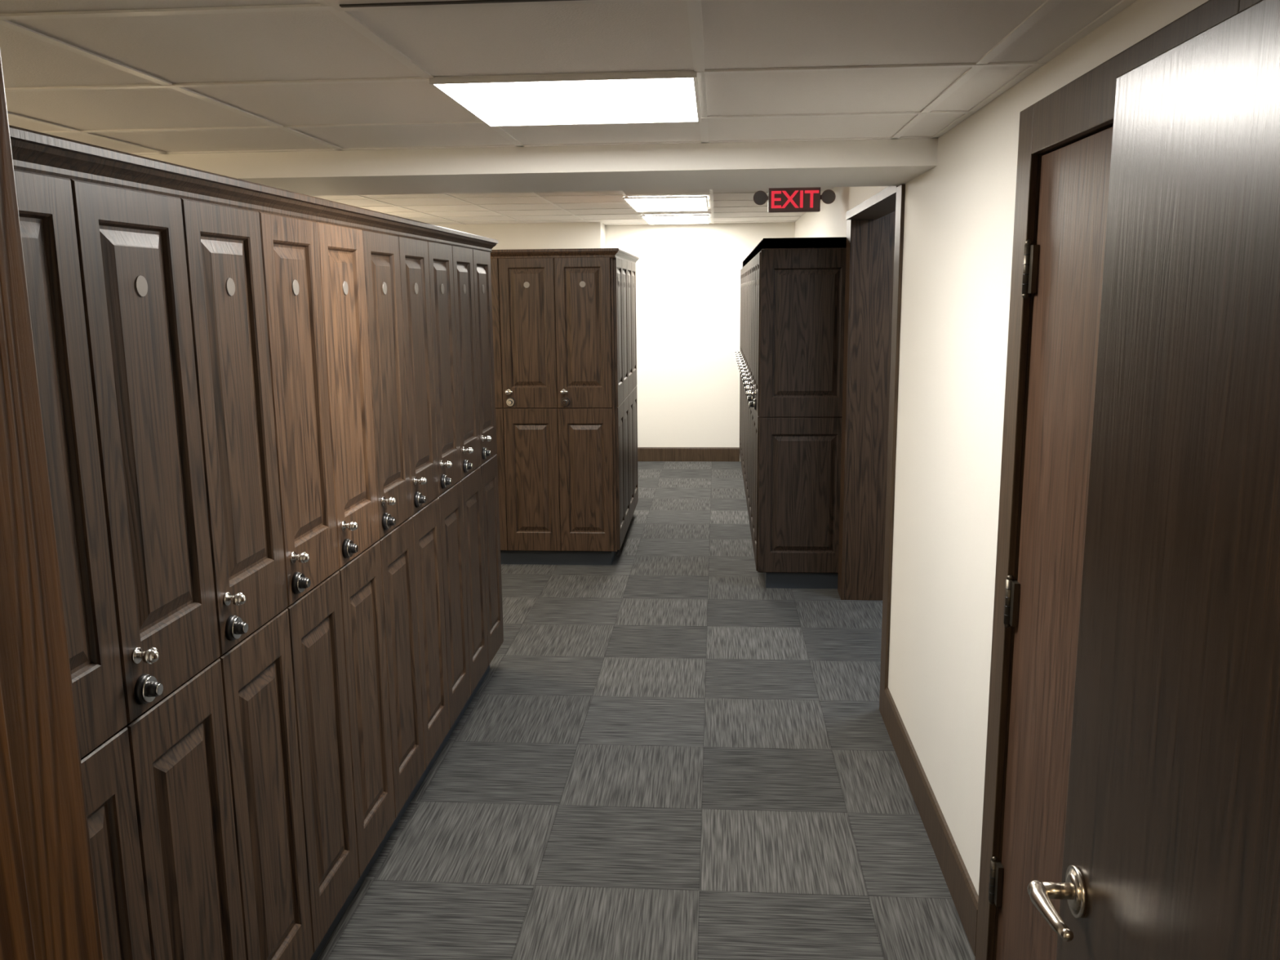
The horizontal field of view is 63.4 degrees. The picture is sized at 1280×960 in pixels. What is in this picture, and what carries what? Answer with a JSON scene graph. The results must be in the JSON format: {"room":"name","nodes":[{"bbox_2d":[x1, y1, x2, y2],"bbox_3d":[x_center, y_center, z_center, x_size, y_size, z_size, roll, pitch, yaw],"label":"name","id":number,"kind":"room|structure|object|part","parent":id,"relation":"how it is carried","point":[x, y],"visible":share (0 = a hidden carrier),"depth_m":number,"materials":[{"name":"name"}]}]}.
{"room":"locker room","nodes":[
{"label":"locker room","id":0,"kind":"room"},
{"bbox_2d":[434,222,605,249],"bbox_3d":[-1.487,-1.444,10.675,2.260,2.600,0.450,0,10,4],"label":"wall","id":1,"kind":"structure","parent":0,"point":[577,235],"depth_m":10.24,"materials":[{"name":"paint"}]},
{"bbox_2d":[135,137,937,195],"bbox_3d":[-1.064,-1.302,3.802,4.112,0.437,0.660,0,10,4],"label":"ceiling beam","id":2,"kind":"structure","parent":0,"point":[892,162],"depth_m":3.50,"materials":[{"name":"paint"}]},
{"bbox_2d":[0,0,1121,152],"bbox_3d":[-1.193,-0.905,2.067,4.112,0.100,2.906,0,10,4],"label":"ceiling","id":3,"kind":"structure","parent":0,"point":[638,36],"depth_m":2.19,"materials":[{"name":"tile"}]},
{"bbox_2d":[323,0,682,11],"bbox_3d":[-0.240,-0.740,1.440,0.579,0.012,0.575,0,10,4],"label":"ceiling vent","id":4,"kind":"object","parent":3,"relation":"in","point":[339,5],"visible":1,"depth_m":1.70,"materials":[{"name":"white"}]},
{"bbox_2d":[428,71,701,126],"bbox_3d":[-0.153,-0.956,2.625,0.604,0.012,0.620,0,10,4],"label":"ceiling light panel","id":5,"kind":"object","parent":3,"relation":"attached to","point":[433,82],"visible":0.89,"depth_m":2.33,"materials":[{"name":"white metal"}]},
{"bbox_2d":[435,78,697,124],"bbox_3d":[-0.153,-0.957,2.624,0.588,0.008,0.604,0,10,4],"label":"lens","id":6,"kind":"object","parent":5,"relation":"attached to","point":[660,100],"visible":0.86,"depth_m":2.58,"materials":[{"name":"white plastic"}]},
{"bbox_2d":[0,0,1137,154],"bbox_3d":[-1.188,-0.854,2.080,4.101,0.004,2.895,0,10,4],"label":"grid","id":7,"kind":"object","parent":3,"relation":"attached to","point":[694,6],"visible":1,"depth_m":2.33,"materials":[{"name":"silver metal"}]},
{"bbox_2d":[312,186,834,225],"bbox_3d":[-0.761,-2.067,7.357,4.190,0.100,6.634,0,10,4],"label":"ceiling","id":8,"kind":"structure","parent":0,"point":[752,216],"depth_m":8.29,"materials":[{"name":"tile"}]},
{"bbox_2d":[326,189,823,224],"bbox_3d":[-0.761,-2.015,7.362,4.170,0.004,6.623,0,10,4],"label":"grid","id":9,"kind":"object","parent":8,"relation":"attached to","point":[711,193],"visible":0.3,"depth_m":8.46,"materials":[{"name":"silver metal"}]},
{"bbox_2d":[622,195,708,212],"bbox_3d":[0.224,-2.147,8.077,0.610,0.012,1.250,0,10,4],"label":"ceiling light panel","id":10,"kind":"object","parent":8,"relation":"attached to","point":[677,197],"visible":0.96,"depth_m":7.47,"materials":[{"name":"white metal"}]},
{"bbox_2d":[625,197,706,211],"bbox_3d":[0.224,-2.148,8.077,0.586,0.008,1.226,0,10,4],"label":"lens","id":11,"kind":"object","parent":10,"relation":"attached to","point":[688,203],"visible":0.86,"depth_m":8.03,"materials":[{"name":"white plastic"}]},
{"bbox_2d":[640,213,710,224],"bbox_3d":[0.350,-2.456,9.779,0.610,0.012,1.120,0,10,4],"label":"ceiling light panel","id":12,"kind":"object","parent":8,"relation":"attached to","point":[708,215],"visible":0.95,"depth_m":9.24,"materials":[{"name":"white metal"}]},
{"bbox_2d":[642,215,708,223],"bbox_3d":[0.350,-2.458,9.779,0.586,0.008,1.096,0,10,4],"label":"lens","id":13,"kind":"object","parent":12,"relation":"attached to","point":[688,219],"visible":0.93,"depth_m":9.77,"materials":[{"name":"white plastic"}]},
{"bbox_2d":[753,186,835,213],"bbox_3d":[0.983,-1.802,6.613,0.520,0.180,0.055,0,10,4],"label":"exit sign","id":14,"kind":"object","parent":8,"relation":"attached to","point":[780,199],"visible":0.9,"depth_m":6.59,"materials":[{"name":"grey"}]},
{"bbox_2d":[315,461,975,959],"bbox_3d":[0.157,1.079,4.236,6.700,0.100,13.950,0,10,4],"label":"floor","id":15,"kind":"structure","parent":0,"point":[664,751],"depth_m":3.78,"materials":[{"name":"carpet"}]},
{"bbox_2d":[8,124,503,959],"bbox_3d":[-1.076,0.241,3.018,0.653,2.007,3.807,0,10,4],"label":"bank","id":16,"kind":"object","parent":15,"relation":"on","point":[268,412],"visible":0.89,"depth_m":2.26,"materials":[{"name":"brown wood"}]},
{"bbox_3d":[-0.909,0.005,1.543,0.020,0.910,0.337,0,10,4],"label":"door","id":17,"kind":"part","parent":16,"relation":"part of","materials":[{"name":"brown wood"}]},
{"bbox_3d":[-0.900,0.903,1.706,0.020,0.908,0.337,0,10,4],"label":"door","id":18,"kind":"part","parent":16,"relation":"part of","materials":[{"name":"brown wood"}]},
{"bbox_3d":[-0.878,-0.341,1.825,0.003,0.038,0.038,0,10,4],"label":"number plate","id":19,"kind":"part","parent":16,"relation":"part of","materials":[{"name":"grey metal"}]},
{"bbox_3d":[-0.885,-0.056,1.877,0.020,0.910,0.337,0,10,4],"label":"door","id":20,"kind":"part","parent":16,"relation":"part of","materials":[{"name":"brown wood"}]},
{"bbox_3d":[-0.859,0.305,1.817,0.043,0.028,0.046,0,10,4],"label":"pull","id":21,"kind":"part","parent":16,"relation":"part of","materials":[{"name":"silver metal"}]},
{"bbox_3d":[-0.876,0.842,2.040,0.020,0.908,0.337,0,10,4],"label":"door","id":22,"kind":"part","parent":16,"relation":"part of","materials":[{"name":"brown wood"}]},
{"bbox_3d":[-0.853,-0.402,2.159,0.003,0.038,0.038,0,10,4],"label":"number plate","id":23,"kind":"part","parent":16,"relation":"part of","materials":[{"name":"grey metal"}]},
{"bbox_3d":[-0.860,-0.116,2.211,0.020,0.910,0.337,0,10,4],"label":"door","id":24,"kind":"part","parent":16,"relation":"part of","materials":[{"name":"brown wood"}]},
{"bbox_3d":[-0.834,0.245,2.151,0.043,0.028,0.046,0,10,4],"label":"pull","id":25,"kind":"part","parent":16,"relation":"part of","materials":[{"name":"silver metal"}]},
{"bbox_3d":[-1.095,-0.718,2.845,0.634,0.058,3.807,0,10,4],"label":"crown moulding","id":26,"kind":"part","parent":16,"relation":"part of","materials":[{"name":"brown wood"}]},
{"bbox_3d":[-0.851,0.781,2.374,0.020,0.908,0.337,0,10,4],"label":"door","id":27,"kind":"part","parent":16,"relation":"part of","materials":[{"name":"brown wood"}]},
{"bbox_3d":[-0.828,-0.463,2.493,0.003,0.038,0.038,0,10,4],"label":"number plate","id":28,"kind":"part","parent":16,"relation":"part of","materials":[{"name":"grey metal"}]},
{"bbox_3d":[-0.835,-0.177,2.545,0.020,0.910,0.337,0,10,4],"label":"door","id":29,"kind":"part","parent":16,"relation":"part of","materials":[{"name":"brown wood"}]},
{"bbox_3d":[-0.809,0.184,2.485,0.043,0.028,0.046,0,10,4],"label":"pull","id":30,"kind":"part","parent":16,"relation":"part of","materials":[{"name":"silver metal"}]},
{"bbox_3d":[-0.826,0.721,2.708,0.020,0.908,0.337,0,10,4],"label":"door","id":31,"kind":"part","parent":16,"relation":"part of","materials":[{"name":"brown wood"}]},
{"bbox_3d":[-0.803,-0.523,2.827,0.003,0.038,0.038,0,10,4],"label":"number plate","id":32,"kind":"part","parent":16,"relation":"part of","materials":[{"name":"grey metal"}]},
{"bbox_3d":[-0.810,-0.238,2.879,0.020,0.910,0.337,0,10,4],"label":"door","id":33,"kind":"part","parent":16,"relation":"part of","materials":[{"name":"brown wood"}]},
{"bbox_3d":[-0.785,0.123,2.819,0.043,0.028,0.046,0,10,4],"label":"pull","id":34,"kind":"part","parent":16,"relation":"part of","materials":[{"name":"silver metal"}]},
{"bbox_3d":[-0.801,0.660,3.042,0.020,0.908,0.337,0,10,4],"label":"door","id":35,"kind":"part","parent":16,"relation":"part of","materials":[{"name":"brown wood"}]},
{"bbox_3d":[-0.779,-0.584,3.161,0.003,0.038,0.038,0,10,4],"label":"number plate","id":36,"kind":"part","parent":16,"relation":"part of","materials":[{"name":"grey metal"}]},
{"bbox_3d":[-0.786,-0.299,3.213,0.020,0.910,0.337,0,10,4],"label":"door","id":37,"kind":"part","parent":16,"relation":"part of","materials":[{"name":"brown wood"}]},
{"bbox_3d":[-0.760,0.062,3.153,0.043,0.028,0.046,0,10,4],"label":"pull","id":38,"kind":"part","parent":16,"relation":"part of","materials":[{"name":"silver metal"}]},
{"bbox_3d":[-0.777,0.599,3.376,0.020,0.908,0.337,0,10,4],"label":"door","id":39,"kind":"part","parent":16,"relation":"part of","materials":[{"name":"brown wood"}]},
{"bbox_3d":[-0.754,-0.645,3.495,0.003,0.038,0.038,0,10,4],"label":"number plate","id":40,"kind":"part","parent":16,"relation":"part of","materials":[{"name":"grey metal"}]},
{"bbox_3d":[-0.761,-0.359,3.547,0.020,0.910,0.337,0,10,4],"label":"door","id":41,"kind":"part","parent":16,"relation":"part of","materials":[{"name":"brown wood"}]},
{"bbox_3d":[-0.735,0.002,3.487,0.043,0.028,0.046,0,10,4],"label":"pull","id":42,"kind":"part","parent":16,"relation":"part of","materials":[{"name":"silver metal"}]},
{"bbox_3d":[-0.752,0.538,3.710,0.020,0.908,0.337,0,10,4],"label":"door","id":43,"kind":"part","parent":16,"relation":"part of","materials":[{"name":"brown wood"}]},
{"bbox_3d":[-0.729,-0.706,3.829,0.003,0.038,0.038,0,10,4],"label":"number plate","id":44,"kind":"part","parent":16,"relation":"part of","materials":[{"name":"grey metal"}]},
{"bbox_3d":[-0.736,-0.420,3.881,0.020,0.910,0.337,0,10,4],"label":"door","id":45,"kind":"part","parent":16,"relation":"part of","materials":[{"name":"brown wood"}]},
{"bbox_3d":[-0.710,-0.059,3.821,0.043,0.028,0.046,0,10,4],"label":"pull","id":46,"kind":"part","parent":16,"relation":"part of","materials":[{"name":"silver metal"}]},
{"bbox_3d":[-0.727,0.478,4.044,0.020,0.908,0.337,0,10,4],"label":"door","id":47,"kind":"part","parent":16,"relation":"part of","materials":[{"name":"brown wood"}]},
{"bbox_3d":[-0.704,-0.767,4.163,0.003,0.038,0.038,0,10,4],"label":"number plate","id":48,"kind":"part","parent":16,"relation":"part of","materials":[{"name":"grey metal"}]},
{"bbox_3d":[-0.712,-0.481,4.215,0.020,0.910,0.337,0,10,4],"label":"door","id":49,"kind":"part","parent":16,"relation":"part of","materials":[{"name":"brown wood"}]},
{"bbox_3d":[-0.686,-0.120,4.155,0.043,0.028,0.046,0,10,4],"label":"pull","id":50,"kind":"part","parent":16,"relation":"part of","materials":[{"name":"silver metal"}]},
{"bbox_3d":[-0.703,0.417,4.378,0.020,0.908,0.337,0,10,4],"label":"door","id":51,"kind":"part","parent":16,"relation":"part of","materials":[{"name":"brown wood"}]},
{"bbox_3d":[-0.687,-0.542,4.549,0.020,0.910,0.337,0,10,4],"label":"door","id":52,"kind":"part","parent":16,"relation":"part of","materials":[{"name":"brown wood"}]},
{"bbox_3d":[-0.661,-0.181,4.489,0.043,0.028,0.046,0,10,4],"label":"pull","id":53,"kind":"part","parent":16,"relation":"part of","materials":[{"name":"silver metal"}]},
{"bbox_3d":[-0.678,0.356,4.712,0.020,0.908,0.337,0,10,4],"label":"door","id":54,"kind":"part","parent":16,"relation":"part of","materials":[{"name":"brown wood"}]},
{"bbox_2d":[489,248,639,564],"bbox_3d":[-0.807,-0.575,7.427,1.499,2.036,1.717,0,10,4],"label":"bank","id":55,"kind":"object","parent":15,"relation":"on","point":[564,321],"visible":0.64,"depth_m":6.62,"materials":[{"name":"brown wood"}]},
{"bbox_3d":[-1.056,-0.923,6.565,0.348,0.938,0.020,0,10,4],"label":"door","id":56,"kind":"part","parent":55,"relation":"part of","materials":[{"name":"brown wood"}]},
{"bbox_3d":[-1.047,0.001,6.732,0.348,0.934,0.020,0,10,4],"label":"door","id":57,"kind":"part","parent":55,"relation":"part of","materials":[{"name":"brown wood"}]},
{"bbox_3d":[-0.831,-0.558,6.581,0.048,0.030,0.047,0,10,4],"label":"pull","id":58,"kind":"part","parent":55,"relation":"part of","materials":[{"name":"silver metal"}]},
{"bbox_3d":[-0.709,-1.219,6.475,0.038,0.038,0.003,0,10,4],"label":"number plate","id":59,"kind":"part","parent":55,"relation":"part of","materials":[{"name":"grey metal"}]},
{"bbox_3d":[-0.705,-0.921,6.539,0.348,0.938,0.020,0,10,4],"label":"door","id":60,"kind":"part","parent":55,"relation":"part of","materials":[{"name":"brown wood"}]},
{"bbox_3d":[-0.696,0.002,6.707,0.348,0.934,0.020,0,10,4],"label":"door","id":61,"kind":"part","parent":55,"relation":"part of","materials":[{"name":"brown wood"}]},
{"bbox_3d":[-0.480,-0.557,6.555,0.048,0.030,0.047,0,10,4],"label":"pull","id":62,"kind":"part","parent":55,"relation":"part of","materials":[{"name":"silver metal"}]},
{"bbox_3d":[-0.816,-1.550,7.262,1.499,0.058,1.694,0,10,4],"label":"crown moulding","id":63,"kind":"part","parent":55,"relation":"part of","materials":[{"name":"brown wood"}]},
{"bbox_3d":[-0.357,-1.218,6.449,0.038,0.038,0.003,0,10,4],"label":"number plate","id":64,"kind":"part","parent":55,"relation":"part of","materials":[{"name":"grey metal"}]},
{"bbox_3d":[-0.354,-0.920,6.513,0.348,0.938,0.020,0,10,4],"label":"door","id":65,"kind":"part","parent":55,"relation":"part of","materials":[{"name":"brown wood"}]},
{"bbox_3d":[-0.344,0.004,6.681,0.348,0.934,0.020,0,10,4],"label":"door","id":66,"kind":"part","parent":55,"relation":"part of","materials":[{"name":"brown wood"}]},
{"bbox_3d":[-0.140,-0.961,6.725,0.020,0.938,0.396,0,10,4],"label":"door","id":67,"kind":"part","parent":55,"relation":"part of","materials":[{"name":"brown wood"}]},
{"bbox_3d":[-0.130,-0.037,6.892,0.020,0.934,0.396,0,10,4],"label":"door","id":68,"kind":"part","parent":55,"relation":"part of","materials":[{"name":"brown wood"}]},
{"bbox_3d":[-0.111,-1.032,7.117,0.020,0.938,0.396,0,10,4],"label":"door","id":69,"kind":"part","parent":55,"relation":"part of","materials":[{"name":"brown wood"}]},
{"bbox_3d":[-0.101,-0.108,7.285,0.020,0.934,0.396,0,10,4],"label":"door","id":70,"kind":"part","parent":55,"relation":"part of","materials":[{"name":"brown wood"}]},
{"bbox_3d":[-0.081,-1.104,7.510,0.020,0.938,0.396,0,10,4],"label":"door","id":71,"kind":"part","parent":55,"relation":"part of","materials":[{"name":"brown wood"}]},
{"bbox_3d":[-0.072,-0.180,7.677,0.020,0.934,0.396,0,10,4],"label":"door","id":72,"kind":"part","parent":55,"relation":"part of","materials":[{"name":"brown wood"}]},
{"bbox_3d":[-0.052,-1.175,7.902,0.020,0.938,0.396,0,10,4],"label":"door","id":73,"kind":"part","parent":55,"relation":"part of","materials":[{"name":"brown wood"}]},
{"bbox_3d":[-0.043,-0.251,8.070,0.020,0.934,0.396,0,10,4],"label":"door","id":74,"kind":"part","parent":55,"relation":"part of","materials":[{"name":"brown wood"}]},
{"bbox_2d":[734,236,846,588],"bbox_3d":[1.102,-0.781,8.381,0.596,2.062,4.794,0,10,4],"label":"bank","id":75,"kind":"object","parent":15,"relation":"on","point":[789,359],"visible":1,"depth_m":6.05,"materials":[{"name":"brown wood"}]},
{"bbox_3d":[1.038,-0.732,10.664,0.020,0.934,0.337,0,10,4],"label":"door","id":76,"kind":"part","parent":75,"relation":"part of","materials":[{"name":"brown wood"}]},
{"bbox_3d":[1.029,-1.656,10.496,0.020,0.938,0.337,0,10,4],"label":"door","id":77,"kind":"part","parent":75,"relation":"part of","materials":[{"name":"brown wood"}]},
{"bbox_3d":[1.014,-0.671,10.329,0.020,0.934,0.337,0,10,4],"label":"door","id":78,"kind":"part","parent":75,"relation":"part of","materials":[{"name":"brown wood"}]},
{"bbox_3d":[1.004,-1.595,10.162,0.020,0.938,0.337,0,10,4],"label":"door","id":79,"kind":"part","parent":75,"relation":"part of","materials":[{"name":"brown wood"}]},
{"bbox_3d":[0.989,-0.610,9.995,0.020,0.934,0.337,0,10,4],"label":"door","id":80,"kind":"part","parent":75,"relation":"part of","materials":[{"name":"brown wood"}]},
{"bbox_3d":[0.980,-1.534,9.827,0.020,0.938,0.337,0,10,4],"label":"door","id":81,"kind":"part","parent":75,"relation":"part of","materials":[{"name":"brown wood"}]},
{"bbox_3d":[0.964,-0.549,9.661,0.020,0.934,0.337,0,10,4],"label":"door","id":82,"kind":"part","parent":75,"relation":"part of","materials":[{"name":"brown wood"}]},
{"bbox_3d":[0.830,-0.894,8.344,0.058,0.037,0.054,0,10,4],"label":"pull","id":83,"kind":"part","parent":75,"relation":"part of","materials":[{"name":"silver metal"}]},
{"bbox_3d":[0.955,-1.473,9.493,0.020,0.938,0.337,0,10,4],"label":"door","id":84,"kind":"part","parent":75,"relation":"part of","materials":[{"name":"brown wood"}]},
{"bbox_3d":[0.939,-0.489,9.326,0.020,0.934,0.337,0,10,4],"label":"door","id":85,"kind":"part","parent":75,"relation":"part of","materials":[{"name":"brown wood"}]},
{"bbox_3d":[0.805,-0.833,8.010,0.058,0.037,0.054,0,10,4],"label":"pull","id":86,"kind":"part","parent":75,"relation":"part of","materials":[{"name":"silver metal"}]},
{"bbox_3d":[0.930,-1.413,9.159,0.020,0.938,0.337,0,10,4],"label":"door","id":87,"kind":"part","parent":75,"relation":"part of","materials":[{"name":"brown wood"}]},
{"bbox_3d":[0.915,-0.428,8.992,0.020,0.934,0.337,0,10,4],"label":"door","id":88,"kind":"part","parent":75,"relation":"part of","materials":[{"name":"brown wood"}]},
{"bbox_3d":[0.905,-1.352,8.824,0.020,0.938,0.337,0,10,4],"label":"door","id":89,"kind":"part","parent":75,"relation":"part of","materials":[{"name":"brown wood"}]},
{"bbox_3d":[0.780,-0.773,7.676,0.058,0.037,0.054,0,10,4],"label":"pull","id":90,"kind":"part","parent":75,"relation":"part of","materials":[{"name":"silver metal"}]},
{"bbox_3d":[0.890,-0.367,8.658,0.020,0.934,0.337,0,10,4],"label":"door","id":91,"kind":"part","parent":75,"relation":"part of","materials":[{"name":"brown wood"}]},
{"bbox_3d":[0.881,-1.291,8.490,0.020,0.938,0.337,0,10,4],"label":"door","id":92,"kind":"part","parent":75,"relation":"part of","materials":[{"name":"brown wood"}]},
{"bbox_3d":[0.865,-0.306,8.323,0.020,0.934,0.337,0,10,4],"label":"door","id":93,"kind":"part","parent":75,"relation":"part of","materials":[{"name":"brown wood"}]},
{"bbox_3d":[0.755,-0.712,7.341,0.058,0.037,0.054,0,10,4],"label":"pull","id":94,"kind":"part","parent":75,"relation":"part of","materials":[{"name":"silver metal"}]},
{"bbox_3d":[0.856,-1.230,8.156,0.020,0.938,0.337,0,10,4],"label":"door","id":95,"kind":"part","parent":75,"relation":"part of","materials":[{"name":"brown wood"}]},
{"bbox_3d":[0.840,-0.245,7.989,0.020,0.934,0.337,0,10,4],"label":"door","id":96,"kind":"part","parent":75,"relation":"part of","materials":[{"name":"brown wood"}]},
{"bbox_3d":[0.731,-0.651,7.007,0.058,0.037,0.054,0,10,4],"label":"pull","id":97,"kind":"part","parent":75,"relation":"part of","materials":[{"name":"silver metal"}]},
{"bbox_3d":[0.831,-1.169,7.822,0.020,0.938,0.337,0,10,4],"label":"door","id":98,"kind":"part","parent":75,"relation":"part of","materials":[{"name":"brown wood"}]},
{"bbox_3d":[0.816,-0.184,7.655,0.020,0.934,0.337,0,10,4],"label":"door","id":99,"kind":"part","parent":75,"relation":"part of","materials":[{"name":"brown wood"}]},
{"bbox_3d":[0.706,-0.590,6.673,0.058,0.037,0.054,0,10,4],"label":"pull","id":100,"kind":"part","parent":75,"relation":"part of","materials":[{"name":"silver metal"}]},
{"bbox_3d":[0.806,-1.108,7.487,0.020,0.938,0.337,0,10,4],"label":"door","id":101,"kind":"part","parent":75,"relation":"part of","materials":[{"name":"brown wood"}]},
{"bbox_3d":[0.791,-0.124,7.320,0.020,0.934,0.337,0,10,4],"label":"door","id":102,"kind":"part","parent":75,"relation":"part of","materials":[{"name":"brown wood"}]},
{"bbox_3d":[0.681,-0.529,6.338,0.058,0.037,0.054,0,10,4],"label":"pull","id":103,"kind":"part","parent":75,"relation":"part of","materials":[{"name":"silver metal"}]},
{"bbox_3d":[0.782,-1.048,7.153,0.020,0.938,0.337,0,10,4],"label":"door","id":104,"kind":"part","parent":75,"relation":"part of","materials":[{"name":"brown wood"}]},
{"bbox_3d":[0.766,-0.063,6.986,0.020,0.934,0.337,0,10,4],"label":"door","id":105,"kind":"part","parent":75,"relation":"part of","materials":[{"name":"brown wood"}]},
{"bbox_3d":[0.757,-0.987,6.819,0.020,0.938,0.337,0,10,4],"label":"door","id":106,"kind":"part","parent":75,"relation":"part of","materials":[{"name":"brown wood"}]},
{"bbox_3d":[0.741,-0.002,6.652,0.020,0.934,0.337,0,10,4],"label":"door","id":107,"kind":"part","parent":75,"relation":"part of","materials":[{"name":"brown wood"}]},
{"bbox_3d":[0.732,-0.926,6.484,0.020,0.938,0.337,0,10,4],"label":"door","id":108,"kind":"part","parent":75,"relation":"part of","materials":[{"name":"brown wood"}]},
{"bbox_3d":[0.717,0.059,6.317,0.020,0.934,0.337,0,10,4],"label":"door","id":109,"kind":"part","parent":75,"relation":"part of","materials":[{"name":"brown wood"}]},
{"bbox_3d":[0.707,-0.865,6.150,0.020,0.938,0.337,0,10,4],"label":"door","id":110,"kind":"part","parent":75,"relation":"part of","materials":[{"name":"brown wood"}]},
{"bbox_3d":[1.131,-1.768,8.206,0.518,0.058,4.780,0,10,4],"label":"crown moulding","id":111,"kind":"part","parent":75,"relation":"part of","materials":[{"name":"brown wood"}]},
{"bbox_2d":[605,222,795,461],"bbox_3d":[-0.400,-1.489,10.867,4.400,2.600,0.100,0,10,4],"label":"wall","id":112,"kind":"structure","parent":0,"point":[688,275],"depth_m":10.73,"materials":[{"name":"beige paint"}]},
{"bbox_2d":[637,447,739,461],"bbox_3d":[0.358,-0.272,10.974,1.385,0.150,0.014,0,10,4],"label":"baseboard","id":113,"kind":"structure","parent":112,"relation":"attached to","point":[644,454],"depth_m":10.96,"materials":[{"name":"brown wood"}]},
{"bbox_2d":[795,0,1208,895],"bbox_3d":[1.351,-0.563,5.657,0.438,2.600,10.200,0,10,4],"label":"wall","id":114,"kind":"structure","parent":0,"point":[959,213],"depth_m":3.07,"materials":[{"name":"beige paint"}]},
{"bbox_2d":[837,184,905,719],"bbox_3d":[1.297,-0.341,5.024,0.452,2.390,1.910,0,10,4],"label":"trim","id":115,"kind":"structure","parent":114,"relation":"attached to","point":[875,226],"depth_m":5.75,"materials":[{"name":"brown wood"}]},
{"bbox_2d":[883,687,978,956],"bbox_3d":[0.963,1.070,3.539,0.014,0.150,1.556,0,10,4],"label":"baseboard","id":116,"kind":"structure","parent":114,"relation":"attached to","point":[963,893],"depth_m":3.29,"materials":[{"name":"brown wood"}]},
{"bbox_2d":[988,239,1039,906],"bbox_3d":[0.885,0.268,2.469,0.024,1.642,0.040,0,10,4],"label":"hinges","id":117,"kind":"object","parent":114,"relation":"attached to","point":[1031,252],"visible":1,"depth_m":2.46,"materials":[{"name":"brown metal"}]},
{"bbox_2d":[995,126,1113,959],"bbox_3d":[0.888,0.370,2.029,0.044,2.046,0.911,0,10,4],"label":"leaf","id":118,"kind":"object","parent":114,"relation":"attached to","point":[1074,181],"visible":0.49,"depth_m":2.21,"materials":[{"name":"red wood"}]},
{"bbox_2d":[974,0,1261,959],"bbox_3d":[0.927,0.320,2.017,0.168,2.168,1.135,0,10,4],"label":"trim","id":119,"kind":"structure","parent":114,"relation":"attached to","point":[1083,108],"depth_m":2.40,"materials":[{"name":"brown wood"}]},
{"bbox_3d":[-1.220,0.354,0.741,4.260,2.600,0.150,0,10,4],"label":"wall","id":120,"kind":"structure","parent":0,"visible":0},
{"bbox_2d":[0,49,103,959],"bbox_3d":[0.103,0.610,0.682,1.060,2.090,0.165,0,10,4],"label":"trim","id":121,"kind":"structure","parent":120,"relation":"attached to","point":[49,908],"depth_m":0.67,"materials":[{"name":"brown wood"}]},
{"bbox_2d":[1056,0,1279,959],"bbox_3d":[0.604,0.561,1.061,0.044,2.018,0.880,0,10,4],"label":"leaf","id":122,"kind":"object","parent":120,"relation":"attached to","point":[1172,831],"visible":1,"depth_m":1.11,"materials":[{"name":"brown wood"}]},
{"bbox_2d":[1026,865,1087,942],"bbox_3d":[0.630,0.575,1.420,0.186,0.068,0.180,0,10,4],"label":"door handle","id":123,"kind":"object","parent":122,"relation":"attached to","point":[1073,890],"depth_m":1.42,"materials":[{"name":"silver metal"}]}
]}

